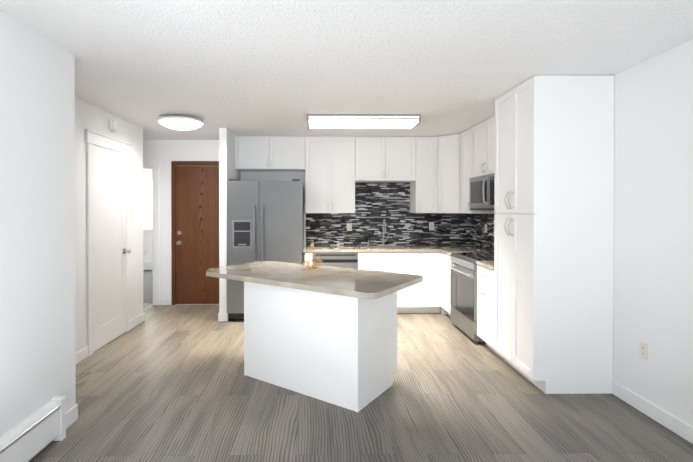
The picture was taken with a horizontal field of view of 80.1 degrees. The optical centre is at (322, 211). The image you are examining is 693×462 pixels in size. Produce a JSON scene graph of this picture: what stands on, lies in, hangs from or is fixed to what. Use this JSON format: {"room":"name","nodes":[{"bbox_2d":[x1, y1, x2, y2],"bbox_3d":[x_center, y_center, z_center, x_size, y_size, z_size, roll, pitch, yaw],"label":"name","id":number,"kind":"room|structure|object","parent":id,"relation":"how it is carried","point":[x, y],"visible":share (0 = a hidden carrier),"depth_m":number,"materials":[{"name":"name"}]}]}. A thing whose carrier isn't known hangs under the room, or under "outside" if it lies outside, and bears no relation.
{"room":"kitchen","nodes":[
{"label":"kitchen","id":0,"kind":"room"},
{"bbox_2d":[0,10,142,436],"bbox_3d":[-1.987,0.191,0.213,0.707,2.440,10.030,0,0,-1],"label":"wall","id":1,"kind":"structure","parent":0,"point":[47,117],"depth_m":2.44,"materials":[{"name":"white paint"}]},
{"bbox_2d":[0,396,65,461],"bbox_3d":[-1.600,1.283,0.282,0.068,0.255,4.545,0,0,-1],"label":"baseboard heater","id":2,"kind":"object","parent":1,"relation":"attached to","point":[29,438],"visible":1,"depth_m":2.30,"materials":[{"name":"white metal"}]},
{"bbox_2d":[66,404,78,420],"bbox_3d":[-1.939,1.346,2.777,0.578,0.100,0.015,0,0,-1],"label":"baseboard","id":3,"kind":"structure","parent":1,"relation":"attached to","point":[72,414],"depth_m":2.72,"materials":[{"name":"white wood"}]},
{"bbox_2d":[76,346,87,363],"bbox_3d":[-2.251,1.342,3.359,0.012,0.100,1.187,0,0,-1],"label":"baseboard","id":4,"kind":"structure","parent":1,"relation":"attached to","point":[82,354],"depth_m":3.84,"materials":[{"name":"white wood"}]},
{"bbox_2d":[85,129,131,355],"bbox_3d":[-2.253,0.296,4.381,0.032,2.180,0.930,0,0,-1],"label":"door frame","id":5,"kind":"structure","parent":1,"relation":"attached to","point":[92,137],"depth_m":4.01,"materials":[{"name":"white wood"}]},
{"bbox_2d":[93,145,130,350],"bbox_3d":[-2.222,0.357,4.381,0.090,2.034,0.706,0,0,-1],"label":"closet door","id":6,"kind":"structure","parent":1,"relation":"in","point":[109,246],"depth_m":4.35,"materials":[{"name":"white wood"}]},
{"bbox_2d":[109,119,117,131],"bbox_3d":[-2.249,-0.934,4.429,0.040,0.136,0.136,0,0,-1],"label":"smoke detector","id":7,"kind":"object","parent":1,"relation":"attached to","point":[113,125],"visible":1,"depth_m":4.39,"materials":[{"name":"white plastic"}]},
{"bbox_2d":[130,211,133,219],"bbox_3d":[-2.270,0.043,4.904,0.008,0.115,0.075,0,0,-1],"label":"light switch","id":8,"kind":"object","parent":1,"relation":"attached to","point":[132,215],"visible":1,"depth_m":4.90,"materials":[{"name":"white plastic"}]},
{"bbox_2d":[130,312,144,328],"bbox_3d":[-2.270,1.332,5.034,0.012,0.100,0.423,0,0,-1],"label":"baseboard","id":9,"kind":"structure","parent":1,"relation":"attached to","point":[134,322],"depth_m":5.03,"materials":[{"name":"white wood"}]},
{"bbox_2d":[143,232,151,260],"bbox_3d":[-3.799,0.135,9.568,3.700,2.440,0.100,0,0,-1],"label":"wall","id":10,"kind":"structure","parent":0,"point":[147,241],"depth_m":9.51,"materials":[{"name":"white paint"}]},
{"bbox_2d":[143,169,151,231],"bbox_3d":[-4.452,-0.305,9.461,1.230,1.520,0.086,0,0,-1],"label":"window","id":11,"kind":"structure","parent":10,"relation":"in","point":[147,204],"depth_m":9.50,"materials":[{"name":"white glass"}]},
{"bbox_2d":[143,261,152,269],"bbox_3d":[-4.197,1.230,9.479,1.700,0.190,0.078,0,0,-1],"label":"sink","id":12,"kind":"object","parent":10,"relation":"attached to","point":[147,265],"depth_m":9.44,"materials":[{"name":"white"}]},
{"bbox_2d":[143,270,152,303],"bbox_3d":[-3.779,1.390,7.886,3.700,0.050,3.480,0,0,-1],"label":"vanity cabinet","id":13,"kind":"object","parent":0,"point":[147,286],"depth_m":7.50,"materials":[{"name":"white wood"}]},
{"bbox_2d":[143,140,305,304],"bbox_3d":[-1.457,0.155,6.165,7.305,2.440,0.120,0,0,-1],"label":"wall","id":14,"kind":"structure","parent":0,"point":[165,153],"depth_m":6.09,"materials":[{"name":"white paint"}]},
{"bbox_2d":[143,161,160,304],"bbox_3d":[-2.903,0.311,6.077,1.010,2.130,0.024,0,0,-1],"label":"door frame","id":15,"kind":"structure","parent":14,"relation":"attached to","point":[155,165],"depth_m":6.07,"materials":[{"name":"white wood"}]},
{"bbox_2d":[171,161,218,304],"bbox_3d":[-1.727,0.313,6.090,1.013,2.125,0.024,0,0,-1],"label":"door frame","id":16,"kind":"structure","parent":14,"relation":"attached to","point":[174,164],"depth_m":6.07,"materials":[{"name":"brown wood"}]},
{"bbox_2d":[176,166,218,303],"bbox_3d":[-1.725,0.342,6.054,0.895,2.043,0.093,0,0,-1],"label":"entry door","id":17,"kind":"structure","parent":14,"relation":"in","point":[197,222],"depth_m":6.08,"materials":[{"name":"brown wood"}]},
{"bbox_2d":[218,313,227,320],"bbox_3d":[-1.318,1.328,5.651,0.014,0.100,0.923,0,0,-1],"label":"baseboard","id":18,"kind":"structure","parent":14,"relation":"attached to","point":[220,315],"depth_m":5.19,"materials":[{"name":"white wood"}]},
{"bbox_2d":[235,136,304,171],"bbox_3d":[-0.741,-0.829,5.905,0.988,0.461,0.400,0,0,-1],"label":"upper cabinet","id":19,"kind":"object","parent":14,"relation":"attached to","point":[269,153],"visible":0.92,"depth_m":5.75,"materials":[{"name":"white wood"}]},
{"bbox_2d":[305,136,354,212],"bbox_3d":[0.104,-0.521,5.917,0.698,1.076,0.400,0,0,-1],"label":"upper cabinet","id":20,"kind":"object","parent":14,"relation":"attached to","point":[329,174],"visible":1,"depth_m":5.76,"materials":[{"name":"white wood"}]},
{"bbox_2d":[355,136,415,181],"bbox_3d":[0.879,-0.749,5.924,0.848,0.621,0.400,0,0,-1],"label":"upper cabinet","id":21,"kind":"object","parent":14,"relation":"attached to","point":[384,159],"visible":1,"depth_m":5.76,"materials":[{"name":"white wood"}]},
{"bbox_2d":[306,182,468,244],"bbox_3d":[0.968,0.028,6.126,2.434,0.933,0.008,0,0,-1],"label":"tile backsplash","id":22,"kind":"structure","parent":14,"relation":"attached to","point":[376,203],"depth_m":6.12,"materials":[{"name":"tile"}]},
{"bbox_2d":[347,223,351,230],"bbox_3d":[0.397,0.226,6.113,0.075,0.115,0.007,0,0,-1],"label":"outlet","id":23,"kind":"object","parent":22,"relation":"attached to","point":[349,226],"visible":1,"depth_m":6.11,"materials":[{"name":"white plastic"}]},
{"bbox_2d":[429,222,433,229],"bbox_3d":[1.621,0.210,6.127,0.075,0.115,0.007,0,0,-1],"label":"outlet","id":24,"kind":"object","parent":22,"relation":"attached to","point":[431,225],"visible":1,"depth_m":6.12,"materials":[{"name":"white plastic"}]},
{"bbox_2d":[410,137,437,212],"bbox_3d":[1.459,-0.521,5.932,0.308,1.076,0.400,0,0,-1],"label":"upper cabinet","id":25,"kind":"object","parent":14,"relation":"attached to","point":[424,192],"visible":0.96,"depth_m":5.77,"materials":[{"name":"white wood"}]},
{"bbox_2d":[438,133,460,212],"bbox_3d":[1.902,-0.521,5.834,0.571,1.077,0.606,0,0,-1],"label":"upper cabinet","id":26,"kind":"object","parent":14,"relation":"attached to","point":[449,173],"visible":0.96,"depth_m":5.65,"materials":[{"name":"white wood"}]},
{"bbox_2d":[219,128,239,312],"bbox_3d":[-1.264,0.158,5.652,0.095,2.440,0.910,0,0,-1],"label":"pilaster","id":27,"kind":"object","parent":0,"point":[227,170],"visible":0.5,"depth_m":5.20,"materials":[{"name":"white paint"}]},
{"bbox_2d":[0,0,692,139],"bbox_3d":[-1.613,-1.067,2.365,7.905,0.050,14.540,0,0,-1],"label":"ceiling","id":28,"kind":"structure","parent":0,"point":[285,67],"depth_m":2.69,"materials":[{"name":"white paint"}]},
{"bbox_2d":[158,116,202,129],"bbox_3d":[-1.581,-0.994,4.596,0.480,0.118,0.480,0,0,-1],"label":"round ceiling light","id":29,"kind":"object","parent":28,"relation":"attached to","point":[181,123],"visible":1,"depth_m":4.46,"materials":[{"name":"white"}]},
{"bbox_2d":[307,114,420,129],"bbox_3d":[0.441,-1.010,4.629,1.225,0.087,0.404,0,0,-1],"label":"fluorescent ceiling light","id":30,"kind":"object","parent":28,"relation":"attached to","point":[391,121],"visible":1,"depth_m":4.45,"materials":[{"name":"white plastic"}]},
{"bbox_2d":[29,304,692,461],"bbox_3d":[-1.343,1.434,0.643,7.405,0.050,11.060,0,0,-1],"label":"floor","id":31,"kind":"structure","parent":0,"point":[166,383],"depth_m":2.86,"materials":[{"name":"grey wood"}]},
{"bbox_2d":[227,179,303,320],"bbox_3d":[-0.735,0.483,5.549,0.934,1.792,0.972,0,0,-1],"label":"fridge","id":32,"kind":"object","parent":31,"relation":"on","point":[265,220],"visible":0.77,"depth_m":5.13,"materials":[{"name":"silver metal"}]},
{"bbox_2d":[305,252,311,264],"bbox_3d":[-0.191,0.958,5.808,0.107,0.839,0.628,0,0,-1],"label":"cabinet filler","id":33,"kind":"object","parent":31,"relation":"on","point":[307,254],"visible":0.15,"depth_m":5.49,"materials":[{"name":"white wood"}]},
{"bbox_2d":[244,281,396,411],"bbox_3d":[-0.018,0.972,3.458,1.120,0.840,0.676,0,0,35],"label":"kitchen island","id":34,"kind":"object","parent":31,"relation":"on","point":[339,350],"visible":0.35,"depth_m":3.12,"materials":[{"name":"white wood"}]},
{"bbox_2d":[206,261,422,298],"bbox_3d":[-0.137,0.532,3.456,1.745,0.040,0.870,0,0,35],"label":"island countertop","id":35,"kind":"structure","parent":34,"relation":"on","point":[363,284],"depth_m":3.22,"materials":[{"name":"stone"}]},
{"bbox_2d":[301,241,322,268],"bbox_3d":[-0.099,0.385,3.692,0.203,0.251,0.095,0,0,-1],"label":"sailboat","id":36,"kind":"object","parent":35,"relation":"on","point":[308,261],"visible":1,"depth_m":3.69,"materials":[{"name":"gold metal"}]},
{"bbox_2d":[313,252,357,268],"bbox_3d":[0.167,0.960,5.785,0.602,0.835,0.586,0,0,-1],"label":"dishwasher","id":37,"kind":"object","parent":31,"relation":"on","point":[342,259],"visible":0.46,"depth_m":5.50,"materials":[{"name":"silver metal"}]},
{"bbox_2d":[358,252,421,312],"bbox_3d":[0.896,0.958,5.802,0.850,0.839,0.666,0,0,-1],"label":"base cabinet","id":38,"kind":"object","parent":31,"relation":"on","point":[409,299],"visible":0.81,"depth_m":5.51,"materials":[{"name":"white wood"}]},
{"bbox_2d":[303,245,454,251],"bbox_3d":[0.965,0.517,5.814,2.465,0.040,0.638,0,0,-1],"label":"countertop","id":39,"kind":"structure","parent":38,"relation":"on","point":[320,248],"depth_m":5.61,"materials":[{"name":"stone"}]},
{"bbox_2d":[368,219,388,245],"bbox_3d":[0.817,0.299,5.973,0.314,0.394,0.213,0,0,-1],"label":"sink faucet","id":40,"kind":"object","parent":39,"relation":"on","point":[384,228],"visible":1,"depth_m":6.04,"materials":[{"name":"silver metal"}]},
{"bbox_2d":[420,252,440,312],"bbox_3d":[1.461,0.958,5.827,0.273,0.839,0.628,0,0,-1],"label":"base cabinet","id":41,"kind":"object","parent":31,"relation":"on","point":[431,282],"visible":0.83,"depth_m":5.52,"materials":[{"name":"white wood"}]},
{"bbox_2d":[439,248,493,254],"bbox_3d":[1.887,0.521,5.272,0.635,0.040,0.450,0,0,-1],"label":"countertop","id":42,"kind":"structure","parent":41,"relation":"on","point":[448,249],"depth_m":5.34,"materials":[{"name":"stone"}]},
{"bbox_2d":[440,307,447,313],"bbox_3d":[1.900,0.958,5.843,0.596,0.839,0.607,0,0,-1],"label":"base cabinet","id":43,"kind":"object","parent":31,"relation":"on","point":[442,311],"visible":0.07,"depth_m":5.54,"materials":[{"name":"white wood"}]},
{"bbox_2d":[430,245,479,247],"bbox_3d":[1.880,0.517,5.827,0.635,0.040,0.360,0,0,-1],"label":"countertop","id":44,"kind":"structure","parent":43,"relation":"on","point":[437,246],"depth_m":5.91,"materials":[{"name":"stone"}]},
{"bbox_2d":[441,253,450,316],"bbox_3d":[1.898,0.961,5.281,0.613,0.839,0.460,0,0,-1],"label":"cabinet filler","id":45,"kind":"object","parent":31,"relation":"on","point":[445,283],"visible":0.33,"depth_m":5.33,"materials":[{"name":"white wood"}]},
{"bbox_2d":[447,253,493,343],"bbox_3d":[1.856,0.942,4.668,0.690,0.885,0.756,0,0,-1],"label":"range oven","id":46,"kind":"object","parent":31,"relation":"on","point":[463,287],"visible":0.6,"depth_m":4.56,"materials":[{"name":"silver metal"}]},
{"bbox_2d":[477,265,503,358],"bbox_3d":[1.893,0.968,4.073,0.650,0.839,0.426,0,0,-1],"label":"base cabinet","id":47,"kind":"object","parent":31,"relation":"on","point":[485,305],"visible":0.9,"depth_m":4.06,"materials":[{"name":"white wood"}]},
{"bbox_2d":[476,261,493,270],"bbox_3d":[1.907,0.528,4.071,0.623,0.040,0.426,0,0,-1],"label":"countertop","id":48,"kind":"structure","parent":47,"relation":"on","point":[488,264],"depth_m":4.06,"materials":[{"name":"stone"}]},
{"bbox_2d":[494,75,613,393],"bbox_3d":[1.891,0.173,3.498,0.668,2.436,0.706,0,0,-1],"label":"pantry cabinet","id":49,"kind":"object","parent":31,"relation":"on","point":[553,234],"visible":0.98,"depth_m":3.15,"materials":[{"name":"white wood"}]},
{"bbox_2d":[613,40,692,426],"bbox_3d":[2.309,0.188,0.708,0.100,2.440,11.120,0,0,-1],"label":"wall","id":50,"kind":"structure","parent":0,"point":[653,205],"depth_m":2.76,"materials":[{"name":"white paint"}]},
{"bbox_2d":[461,128,495,213],"bbox_3d":[2.009,-0.518,5.335,0.370,1.076,0.388,0,0,-1],"label":"upper cabinet","id":51,"kind":"object","parent":50,"relation":"attached to","point":[466,155],"visible":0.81,"depth_m":5.34,"materials":[{"name":"white wood"}]},
{"bbox_2d":[469,214,493,250],"bbox_3d":[2.203,0.232,5.002,0.008,0.539,2.286,0,0,-1],"label":"tile backsplash","id":52,"kind":"structure","parent":50,"relation":"attached to","point":[479,237],"depth_m":5.68,"materials":[{"name":"tile"}]},
{"bbox_2d":[472,116,494,177],"bbox_3d":[2.010,-0.734,4.719,0.382,0.636,0.838,0,0,-1],"label":"upper cabinet","id":53,"kind":"object","parent":50,"relation":"attached to","point":[483,146],"visible":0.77,"depth_m":4.75,"materials":[{"name":"white wood"}]},
{"bbox_2d":[469,173,493,210],"bbox_3d":[1.975,-0.214,4.682,0.452,0.396,0.756,0,0,-1],"label":"microwave","id":54,"kind":"object","parent":53,"relation":"attached to","point":[481,193],"visible":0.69,"depth_m":4.67,"materials":[{"name":"silver metal"}]},
{"bbox_2d":[639,341,647,360],"bbox_3d":[2.230,0.965,2.862,0.007,0.115,0.070,0,0,-1],"label":"outlet","id":55,"kind":"object","parent":50,"relation":"attached to","point":[643,350],"visible":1,"depth_m":2.86,"materials":[{"name":"white plastic"}]},
{"bbox_2d":[612,381,692,443],"bbox_3d":[2.270,1.367,-0.797,0.013,0.100,7.898,0,0,-1],"label":"baseboard","id":56,"kind":"structure","parent":50,"relation":"attached to","point":[678,426],"depth_m":2.76,"materials":[{"name":"white wood"}]}
]}

